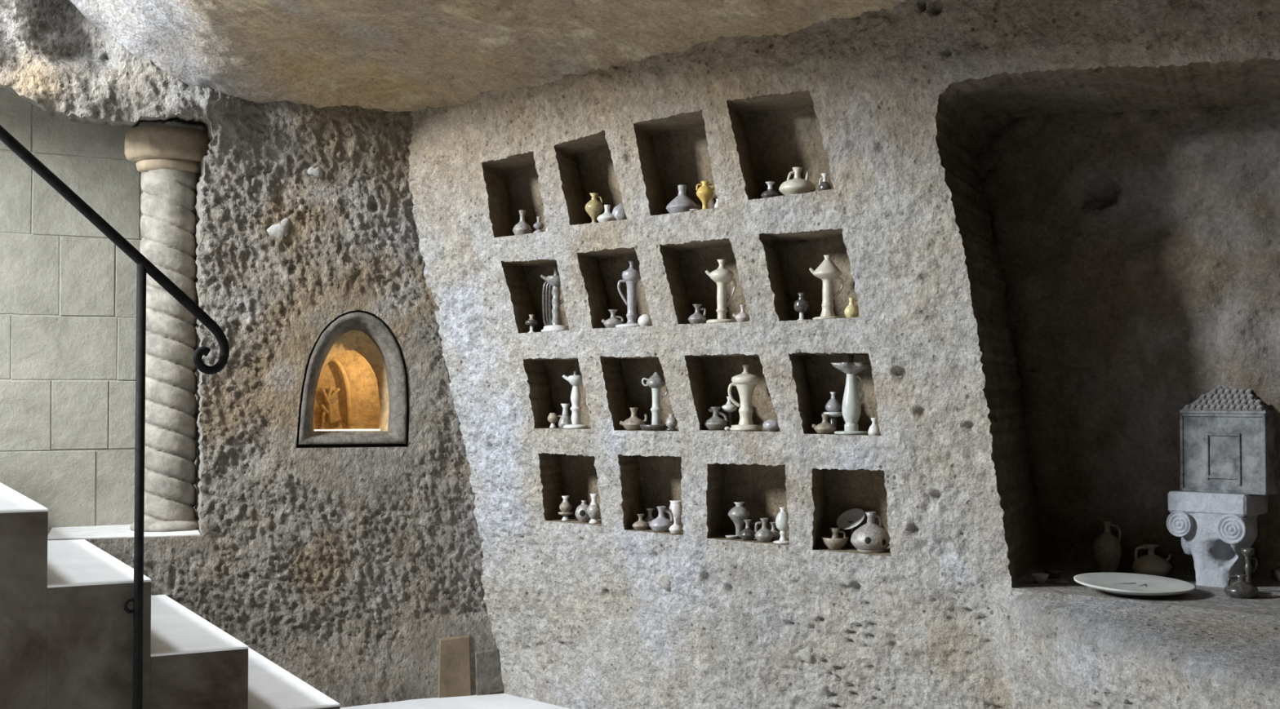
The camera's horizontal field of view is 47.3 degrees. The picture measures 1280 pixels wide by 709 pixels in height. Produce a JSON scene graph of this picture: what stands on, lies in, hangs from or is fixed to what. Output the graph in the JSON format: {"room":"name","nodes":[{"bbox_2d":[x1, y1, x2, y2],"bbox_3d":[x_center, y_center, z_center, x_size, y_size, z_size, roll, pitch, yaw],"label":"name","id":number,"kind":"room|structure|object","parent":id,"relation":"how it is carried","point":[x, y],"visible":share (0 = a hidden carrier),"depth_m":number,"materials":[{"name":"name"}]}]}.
{"room":"underground tomb","nodes":[
{"label":"underground tomb","id":0,"kind":"room"},
{"bbox_2d":[0,88,196,528],"bbox_3d":[-2.718,-0.284,4.806,2.949,2.932,0.102,1,-2,-29],"label":"wall","id":1,"kind":"structure","parent":0,"point":[68,292],"depth_m":5.13,"materials":[{"name":"grey stone"}]},
{"bbox_2d":[0,0,503,707],"bbox_3d":[-2.205,-0.203,4.793,4.251,2.829,0.694,1,-2,-19],"label":"wall","id":2,"kind":"structure","parent":0,"point":[336,540],"depth_m":4.97,"materials":[{"name":"stone"}]},
{"bbox_2d":[124,125,209,532],"bbox_3d":[-1.633,-0.085,5.064,0.285,1.374,0.285,-2,-2,45],"label":"twisted column","id":3,"kind":"structure","parent":2,"relation":"on","point":[168,158],"depth_m":4.98,"materials":[{"name":"stone"}]},
{"bbox_2d":[339,693,570,708],"bbox_3d":[-0.400,1.146,2.019,8.200,0.080,7.700,0,-2,0],"label":"floor","id":4,"kind":"structure","parent":0,"point":[495,701],"depth_m":4.97,"materials":[{"name":"stone"}]},
{"bbox_2d":[0,124,229,708],"bbox_3d":[-1.481,0.118,3.529,0.965,2.058,0.044,1,-2,-28],"label":"handrail","id":5,"kind":"object","parent":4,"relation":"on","point":[144,265],"visible":1,"depth_m":3.64,"materials":[{"name":"black metal"}]},
{"bbox_2d":[0,482,340,708],"bbox_3d":[-2.236,0.495,4.083,2.375,1.335,1.620,1,-2,-29],"label":"staircase","id":6,"kind":"structure","parent":4,"relation":"on","point":[66,631],"depth_m":3.66,"materials":[{"name":"white stone"}]},
{"bbox_2d":[67,0,923,129],"bbox_3d":[-0.550,-1.478,2.010,8.300,1.230,7.538,0,-2,0],"label":"ceiling","id":7,"kind":"structure","parent":0,"point":[390,55],"depth_m":4.34,"materials":[{"name":"beige stone"}]},
{"bbox_2d":[407,0,1279,708],"bbox_3d":[0.491,-0.079,4.038,1.122,2.520,4.504,2,-2,-44],"label":"wall","id":8,"kind":"structure","parent":0,"point":[1052,227],"depth_m":3.97,"materials":[{"name":"grey stone"}]},
{"bbox_2d":[512,209,531,235],"bbox_3d":[-0.388,-0.431,4.822,0.063,0.090,0.063,0,-2,0],"label":"flask","id":9,"kind":"object","parent":8,"relation":"in","point":[522,228],"visible":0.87,"depth_m":4.80,"materials":[{"name":"grey ceramic"}]},
{"bbox_2d":[524,314,537,333],"bbox_3d":[-0.359,-0.101,4.846,0.044,0.062,0.044,0,-2,0],"label":"vase","id":10,"kind":"object","parent":8,"relation":"in","point":[531,322],"visible":0.96,"depth_m":4.84,"materials":[{"name":"white ceramic"}]},
{"bbox_2d":[533,216,544,233],"bbox_3d":[-0.328,-0.417,4.739,0.038,0.059,0.038,0,-2,0],"label":"vase","id":11,"kind":"object","parent":8,"relation":"in","point":[538,225],"visible":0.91,"depth_m":4.73,"materials":[{"name":"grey ceramic"}]},
{"bbox_2d":[547,413,561,428],"bbox_3d":[-0.278,0.219,4.851,0.057,0.050,0.035,0,-2,0],"label":"oil lamp","id":12,"kind":"object","parent":8,"relation":"in","point":[553,418],"visible":0.99,"depth_m":4.84,"materials":[{"name":"white ceramic"}]},
{"bbox_2d":[540,266,569,332],"bbox_3d":[-0.276,-0.179,4.786,0.102,0.212,0.099,0,-2,0],"label":"lamp stand","id":13,"kind":"object","parent":8,"relation":"in","point":[551,325],"visible":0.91,"depth_m":4.78,"materials":[{"name":"white ceramic"}]},
{"bbox_2d":[558,404,572,428],"bbox_3d":[-0.246,0.203,4.820,0.046,0.081,0.046,0,-2,0],"label":"bottle","id":14,"kind":"object","parent":8,"relation":"in","point":[565,420],"visible":0.85,"depth_m":4.81,"materials":[{"name":"grey ceramic"}]},
{"bbox_2d":[558,495,573,520],"bbox_3d":[-0.248,0.512,4.875,0.051,0.082,0.051,0,-2,0],"label":"vase","id":15,"kind":"object","parent":8,"relation":"in","point":[565,507],"visible":1,"depth_m":4.86,"materials":[{"name":"white ceramic"}]},
{"bbox_2d":[562,371,588,428],"bbox_3d":[-0.211,0.148,4.780,0.087,0.188,0.084,0,-2,0],"label":"lamp stand","id":16,"kind":"object","parent":8,"relation":"in","point":[575,380],"visible":0.97,"depth_m":4.77,"materials":[{"name":"white ceramic"}]},
{"bbox_2d":[574,500,591,522],"bbox_3d":[-0.184,0.516,4.810,0.058,0.071,0.060,0,-2,0],"label":"flask","id":17,"kind":"object","parent":8,"relation":"in","point":[581,514],"visible":0.94,"depth_m":4.79,"materials":[{"name":"grey ceramic"}]},
{"bbox_2d":[586,493,600,524],"bbox_3d":[-0.150,0.502,4.764,0.047,0.096,0.047,0,-2,0],"label":"bottle vase","id":18,"kind":"object","parent":8,"relation":"in","point":[593,513],"visible":0.96,"depth_m":4.75,"materials":[{"name":"white ceramic"}]},
{"bbox_2d":[585,193,603,223],"bbox_3d":[-0.143,-0.452,4.558,0.056,0.100,0.056,0,-2,0],"label":"vase","id":19,"kind":"object","parent":8,"relation":"in","point":[593,207],"visible":0.87,"depth_m":4.54,"materials":[{"name":"yellow ceramic"}]},
{"bbox_2d":[596,204,614,222],"bbox_3d":[-0.101,-0.432,4.508,0.064,0.058,0.064,0,-2,0],"label":"vase","id":20,"kind":"object","parent":8,"relation":"in","point":[606,216],"visible":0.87,"depth_m":4.49,"materials":[{"name":"white ceramic"}]},
{"bbox_2d":[601,309,623,328],"bbox_3d":[-0.084,-0.111,4.571,0.060,0.059,0.060,-1,-2,41],"label":"oil lamp","id":21,"kind":"object","parent":8,"relation":"in","point":[612,322],"visible":0.86,"depth_m":4.56,"materials":[{"name":"grey ceramic"}]},
{"bbox_2d":[612,203,626,220],"bbox_3d":[-0.058,-0.435,4.507,0.058,0.065,0.058,0,-2,0],"label":"jar","id":22,"kind":"object","parent":8,"relation":"in","point":[618,211],"visible":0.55,"depth_m":4.48,"materials":[{"name":"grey ceramic"}]},
{"bbox_2d":[615,260,640,327],"bbox_3d":[-0.026,-0.187,4.540,0.102,0.210,0.102,0,-2,0],"label":"jug","id":23,"kind":"object","parent":8,"relation":"in","point":[631,276],"visible":0.94,"depth_m":4.53,"materials":[{"name":"white ceramic"}]},
{"bbox_2d":[619,408,647,430],"bbox_3d":[-0.019,0.202,4.578,0.073,0.070,0.072,-2,-2,43],"label":"oil lamp","id":24,"kind":"object","parent":8,"relation":"in","point":[633,423],"visible":0.97,"depth_m":4.56,"materials":[{"name":"beige ceramic"}]},
{"bbox_2d":[631,514,648,529],"bbox_3d":[0.002,0.528,4.617,0.055,0.049,0.055,0,-2,0],"label":"vase","id":25,"kind":"object","parent":8,"relation":"in","point":[640,524],"visible":0.99,"depth_m":4.60,"materials":[{"name":"beige ceramic"}]},
{"bbox_2d":[637,314,652,326],"bbox_3d":[0.017,-0.103,4.444,0.047,0.039,0.047,0,-2,0],"label":"round lamp","id":26,"kind":"object","parent":8,"relation":"in","point":[645,320],"visible":0.81,"depth_m":4.43,"materials":[{"name":"white ceramic"}]},
{"bbox_2d":[643,508,654,528],"bbox_3d":[0.032,0.521,4.647,0.056,0.064,0.055,0,-2,0],"label":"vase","id":27,"kind":"object","parent":8,"relation":"in","point":[649,518],"visible":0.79,"depth_m":4.64,"materials":[{"name":"grey ceramic"}]},
{"bbox_2d":[640,372,668,431],"bbox_3d":[0.050,0.144,4.524,0.101,0.181,0.101,0,-2,0],"label":"lamp stand","id":28,"kind":"object","parent":8,"relation":"in","point":[655,382],"visible":0.94,"depth_m":4.51,"materials":[{"name":"ceramic"}]},
{"bbox_2d":[648,506,673,532],"bbox_3d":[0.067,0.512,4.558,0.076,0.078,0.076,0,-2,0],"label":"jug","id":29,"kind":"object","parent":8,"relation":"in","point":[660,524],"visible":0.98,"depth_m":4.54,"materials":[{"name":"grey ceramic"}]},
{"bbox_2d":[665,413,677,431],"bbox_3d":[0.096,0.206,4.439,0.036,0.052,0.036,0,-2,0],"label":"jar","id":30,"kind":"object","parent":8,"relation":"in","point":[671,423],"visible":0.98,"depth_m":4.43,"materials":[{"name":"ceramic"}]},
{"bbox_2d":[668,500,682,531],"bbox_3d":[0.114,0.505,4.578,0.051,0.094,0.051,0,-2,0],"label":"jar","id":31,"kind":"object","parent":8,"relation":"in","point":[675,508],"visible":0.54,"depth_m":4.56,"materials":[{"name":"ceramic"}]},
{"bbox_2d":[668,516,682,533],"bbox_3d":[0.109,0.524,4.486,0.041,0.051,0.041,0,-2,0],"label":"bottle","id":32,"kind":"object","parent":8,"relation":"in","point":[675,528],"visible":1,"depth_m":4.47,"materials":[{"name":"white ceramic"}]},
{"bbox_2d":[666,184,701,213],"bbox_3d":[0.124,-0.454,4.313,0.096,0.090,0.095,-1,-2,41],"label":"oil lamp","id":33,"kind":"object","parent":8,"relation":"in","point":[681,203],"visible":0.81,"depth_m":4.28,"materials":[{"name":"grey ceramic"}]},
{"bbox_2d":[688,304,706,324],"bbox_3d":[0.169,-0.118,4.311,0.055,0.059,0.054,0,-2,0],"label":"jug","id":34,"kind":"object","parent":8,"relation":"in","point":[697,317],"visible":0.91,"depth_m":4.30,"materials":[{"name":"grey ceramic"}]},
{"bbox_2d":[696,181,714,209],"bbox_3d":[0.188,-0.455,4.218,0.052,0.087,0.051,0,-2,0],"label":"vase","id":35,"kind":"object","parent":8,"relation":"in","point":[704,193],"visible":0.91,"depth_m":4.21,"materials":[{"name":"yellow ceramic"}]},
{"bbox_2d":[702,407,728,430],"bbox_3d":[0.224,0.189,4.332,0.074,0.068,0.072,0,-2,0],"label":"jug","id":36,"kind":"object","parent":8,"relation":"in","point":[715,422],"visible":1,"depth_m":4.31,"materials":[{"name":"grey ceramic"}]},
{"bbox_2d":[714,199,717,208],"bbox_3d":[0.225,-0.428,4.171,0.027,0.032,0.027,0,-2,0],"label":"cup","id":37,"kind":"object","parent":8,"relation":"in","point":[716,203],"visible":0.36,"depth_m":4.16,"materials":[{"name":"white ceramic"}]},
{"bbox_2d":[705,259,737,323],"bbox_3d":[0.237,-0.183,4.269,0.095,0.188,0.092,0,-2,0],"label":"jug","id":38,"kind":"object","parent":8,"relation":"in","point":[721,276],"visible":0.95,"depth_m":4.25,"materials":[{"name":"beige ceramic"}]},
{"bbox_2d":[721,396,737,430],"bbox_3d":[0.266,0.174,4.346,0.047,0.099,0.047,0,-2,0],"label":"lamp","id":39,"kind":"object","parent":8,"relation":"in","point":[729,407],"visible":0.8,"depth_m":4.34,"materials":[{"name":"ceramic"}]},
{"bbox_2d":[724,535,737,539],"bbox_3d":[0.272,0.541,4.333,0.038,0.009,0.038,0,-2,0],"label":"dish","id":40,"kind":"object","parent":8,"relation":"in","point":[731,537],"visible":1,"depth_m":4.32,"materials":[{"name":"white ceramic"}]},
{"bbox_2d":[728,502,750,538],"bbox_3d":[0.295,0.493,4.353,0.067,0.106,0.067,0,-2,0],"label":"vase","id":41,"kind":"object","parent":8,"relation":"in","point":[738,513],"visible":0.92,"depth_m":4.34,"materials":[{"name":"grey ceramic"}]},
{"bbox_2d":[732,304,750,322],"bbox_3d":[0.291,-0.116,4.166,0.046,0.051,0.043,-1,-2,39],"label":"oil lamp","id":42,"kind":"object","parent":8,"relation":"in","point":[742,316],"visible":0.95,"depth_m":4.15,"materials":[{"name":"white ceramic"}]},
{"bbox_2d":[728,364,764,431],"bbox_3d":[0.308,0.125,4.262,0.095,0.193,0.095,-1,-2,32],"label":"pitcher","id":43,"kind":"object","parent":8,"relation":"in","point":[745,383],"visible":1,"depth_m":4.24,"materials":[{"name":"beige ceramic"}]},
{"bbox_2d":[739,520,755,540],"bbox_3d":[0.316,0.515,4.292,0.048,0.059,0.048,-1,-2,42],"label":"jug","id":44,"kind":"object","parent":8,"relation":"in","point":[747,534],"visible":0.97,"depth_m":4.28,"materials":[{"name":"ceramic"}]},
{"bbox_2d":[754,518,773,542],"bbox_3d":[0.361,0.509,4.247,0.056,0.067,0.055,0,-2,0],"label":"jug","id":45,"kind":"object","parent":8,"relation":"in","point":[763,535],"visible":1,"depth_m":4.23,"materials":[{"name":"grey ceramic"}]},
{"bbox_2d":[760,181,779,198],"bbox_3d":[0.360,-0.452,4.046,0.051,0.051,0.051,0,-2,0],"label":"vase","id":46,"kind":"object","parent":8,"relation":"in","point":[770,193],"visible":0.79,"depth_m":4.03,"materials":[{"name":"ceramic"}]},
{"bbox_2d":[762,419,779,431],"bbox_3d":[0.376,0.201,4.154,0.055,0.035,0.055,0,-2,0],"label":"round bowl","id":47,"kind":"object","parent":8,"relation":"in","point":[769,425],"visible":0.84,"depth_m":4.13,"materials":[{"name":"grey ceramic"}]},
{"bbox_2d":[769,522,780,541],"bbox_3d":[0.391,0.518,4.281,0.044,0.052,0.044,0,-2,0],"label":"vase","id":48,"kind":"object","parent":8,"relation":"in","point":[776,535],"visible":0.75,"depth_m":4.27,"materials":[{"name":"grey ceramic"}]},
{"bbox_2d":[773,506,789,544],"bbox_3d":[0.410,0.490,4.194,0.057,0.103,0.057,0,-2,0],"label":"vase","id":49,"kind":"object","parent":8,"relation":"in","point":[781,521],"visible":0.92,"depth_m":4.18,"materials":[{"name":"white ceramic"}]},
{"bbox_2d":[778,167,815,195],"bbox_3d":[0.430,-0.470,4.001,0.101,0.083,0.101,0,-2,0],"label":"pot","id":50,"kind":"object","parent":8,"relation":"in","point":[797,185],"visible":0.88,"depth_m":3.97,"materials":[{"name":"beige ceramic"}]},
{"bbox_2d":[794,293,808,319],"bbox_3d":[0.446,-0.131,4.037,0.042,0.077,0.042,0,-2,0],"label":"vase","id":51,"kind":"object","parent":8,"relation":"in","point":[801,306],"visible":0.9,"depth_m":4.03,"materials":[{"name":"white ceramic"}]},
{"bbox_2d":[811,414,835,434],"bbox_3d":[0.510,0.192,4.034,0.061,0.054,0.060,-1,-2,41],"label":"oil lamp","id":52,"kind":"object","parent":8,"relation":"in","point":[824,428],"visible":1,"depth_m":4.02,"materials":[{"name":"beige ceramic"}]},
{"bbox_2d":[818,173,831,191],"bbox_3d":[0.494,-0.457,3.910,0.035,0.053,0.035,0,-2,0],"label":"bottle","id":53,"kind":"object","parent":8,"relation":"in","point":[824,185],"visible":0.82,"depth_m":3.90,"materials":[{"name":"ceramic"}]},
{"bbox_2d":[808,255,844,319],"bbox_3d":[0.512,-0.182,3.993,0.083,0.177,0.083,-1,-2,39],"label":"jug","id":54,"kind":"object","parent":8,"relation":"in","point":[827,271],"visible":0.99,"depth_m":3.98,"materials":[{"name":"beige ceramic"}]},
{"bbox_2d":[822,391,842,434],"bbox_3d":[0.537,0.162,4.066,0.062,0.116,0.062,0,-2,0],"label":"lamp","id":55,"kind":"object","parent":8,"relation":"in","point":[833,406],"visible":0.88,"depth_m":4.05,"materials":[{"name":"ceramic"}]},
{"bbox_2d":[821,527,848,550],"bbox_3d":[0.543,0.512,4.074,0.075,0.059,0.075,0,-2,0],"label":"jug","id":56,"kind":"object","parent":8,"relation":"in","point":[834,542],"visible":1,"depth_m":4.06,"materials":[{"name":"beige ceramic"}]},
{"bbox_2d":[831,354,871,435],"bbox_3d":[0.576,0.106,3.987,0.112,0.223,0.099,0,-2,0],"label":"lamp stand","id":57,"kind":"object","parent":8,"relation":"in","point":[851,403],"visible":0.97,"depth_m":3.97,"materials":[{"name":"grey ceramic"}]},
{"bbox_2d":[831,362,871,373],"bbox_3d":[0.576,0.038,3.989,0.112,0.030,0.099,0,-2,0],"label":"bowl","id":58,"kind":"object","parent":57,"relation":"on","point":[846,367],"depth_m":3.96,"materials":[{"name":"grey ceramic"}]},
{"bbox_2d":[836,507,865,548],"bbox_3d":[0.592,0.487,4.106,0.077,0.110,0.076,0,-2,0],"label":"plate","id":59,"kind":"object","parent":8,"relation":"in","point":[851,518],"visible":0.93,"depth_m":4.11,"materials":[{"name":"white ceramic"}]},
{"bbox_2d":[844,297,858,318],"bbox_3d":[0.564,-0.124,3.897,0.038,0.054,0.038,0,-2,0],"label":"jug","id":60,"kind":"object","parent":8,"relation":"in","point":[851,310],"visible":0.95,"depth_m":3.88,"materials":[{"name":"yellow ceramic"}]},
{"bbox_2d":[850,511,889,553],"bbox_3d":[0.633,0.486,4.007,0.111,0.108,0.111,0,-2,0],"label":"flask","id":61,"kind":"object","parent":8,"relation":"in","point":[871,537],"visible":1,"depth_m":3.97,"materials":[{"name":"white ceramic"}]},
{"bbox_2d":[867,417,880,435],"bbox_3d":[0.626,0.192,3.905,0.034,0.047,0.034,0,-2,0],"label":"bottle","id":62,"kind":"object","parent":8,"relation":"in","point":[873,430],"visible":0.93,"depth_m":3.90,"materials":[{"name":"white ceramic"}]},
{"bbox_2d":[1031,573,1048,583],"bbox_3d":[1.018,0.570,3.721,0.045,0.024,0.045,0,-2,0],"label":"clay bowl","id":63,"kind":"object","parent":8,"relation":"in","point":[1039,578],"visible":1,"depth_m":3.71,"materials":[{"name":"grey ceramic"}]},
{"bbox_2d":[1044,568,1062,578],"bbox_3d":[1.081,0.573,3.828,0.046,0.023,0.046,0,-2,0],"label":"bowl","id":64,"kind":"object","parent":8,"relation":"in","point":[1054,573],"visible":0.96,"depth_m":3.81,"materials":[{"name":"ceramic"}]},
{"bbox_2d":[1051,577,1068,584],"bbox_3d":[1.069,0.575,3.720,0.042,0.014,0.042,0,-2,0],"label":"dish","id":65,"kind":"object","parent":8,"relation":"on","point":[1059,581],"visible":1,"depth_m":3.71,"materials":[{"name":"grey ceramic"}]},
{"bbox_2d":[1092,520,1121,572],"bbox_3d":[1.248,0.516,3.904,0.076,0.143,0.075,0,-2,0],"label":"jug","id":66,"kind":"object","parent":8,"relation":"in","point":[1107,548],"visible":0.96,"depth_m":3.88,"materials":[{"name":"beige ceramic"}]},
{"bbox_2d":[1073,572,1195,597],"bbox_3d":[1.194,0.560,3.533,0.281,0.037,0.281,0,-2,6],"label":"serving plate","id":67,"kind":"object","parent":8,"relation":"on","point":[1126,584],"visible":1,"depth_m":3.53,"materials":[{"name":"white ceramic"}]},
{"bbox_2d":[1132,543,1172,577],"bbox_3d":[1.351,0.544,3.865,0.096,0.084,0.096,-1,-2,34],"label":"jug","id":68,"kind":"object","parent":8,"relation":"in","point":[1151,564],"visible":0.98,"depth_m":3.84,"materials":[{"name":"ceramic"}]},
{"bbox_2d":[1166,490,1267,587],"bbox_3d":[1.461,0.464,3.688,0.170,0.234,0.205,2,-2,-45],"label":"capital","id":69,"kind":"object","parent":8,"relation":"on","point":[1213,528],"visible":0.94,"depth_m":3.65,"materials":[{"name":"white stone"}]},
{"bbox_2d":[1179,385,1279,495],"bbox_3d":[1.500,0.195,3.697,0.158,0.304,0.222,2,-2,-45],"label":"model","id":70,"kind":"object","parent":69,"relation":"on","point":[1228,437],"visible":0.84,"depth_m":3.64},
{"bbox_2d":[1223,574,1258,599],"bbox_3d":[1.424,0.548,3.463,0.077,0.053,0.077,0,-2,0],"label":"jug","id":71,"kind":"object","parent":8,"relation":"in","point":[1240,588],"visible":1,"depth_m":3.44,"materials":[{"name":"ceramic"}]},
{"bbox_2d":[1240,547,1257,583],"bbox_3d":[1.479,0.524,3.556,0.037,0.106,0.037,-1,-2,40],"label":"jug","id":72,"kind":"object","parent":8,"relation":"in","point":[1247,553],"visible":0.86,"depth_m":3.55,"materials":[{"name":"ceramic"}]},
{"bbox_2d":[1240,547,1254,557],"bbox_3d":[1.479,0.482,3.557,0.031,0.020,0.031,0,-2,0],"label":"cup","id":73,"kind":"object","parent":72,"relation":"on","point":[1247,552],"depth_m":3.55,"materials":[{"name":"ceramic"}]},
{"bbox_2d":[1256,592,1275,598],"bbox_3d":[1.480,0.570,3.462,0.036,0.010,0.028,0,-2,9],"label":"fragment","id":74,"kind":"object","parent":8,"relation":"in","point":[1261,595],"visible":0.86,"depth_m":3.45,"materials":[{"name":"grey ceramic"}]},
{"bbox_2d":[1270,565,1279,582],"bbox_3d":[1.624,0.535,3.687,0.080,0.092,0.078,0,-2,0],"label":"jar","id":75,"kind":"object","parent":8,"relation":"in","point":[1275,572],"visible":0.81,"depth_m":3.67,"materials":[{"name":"ceramic"}]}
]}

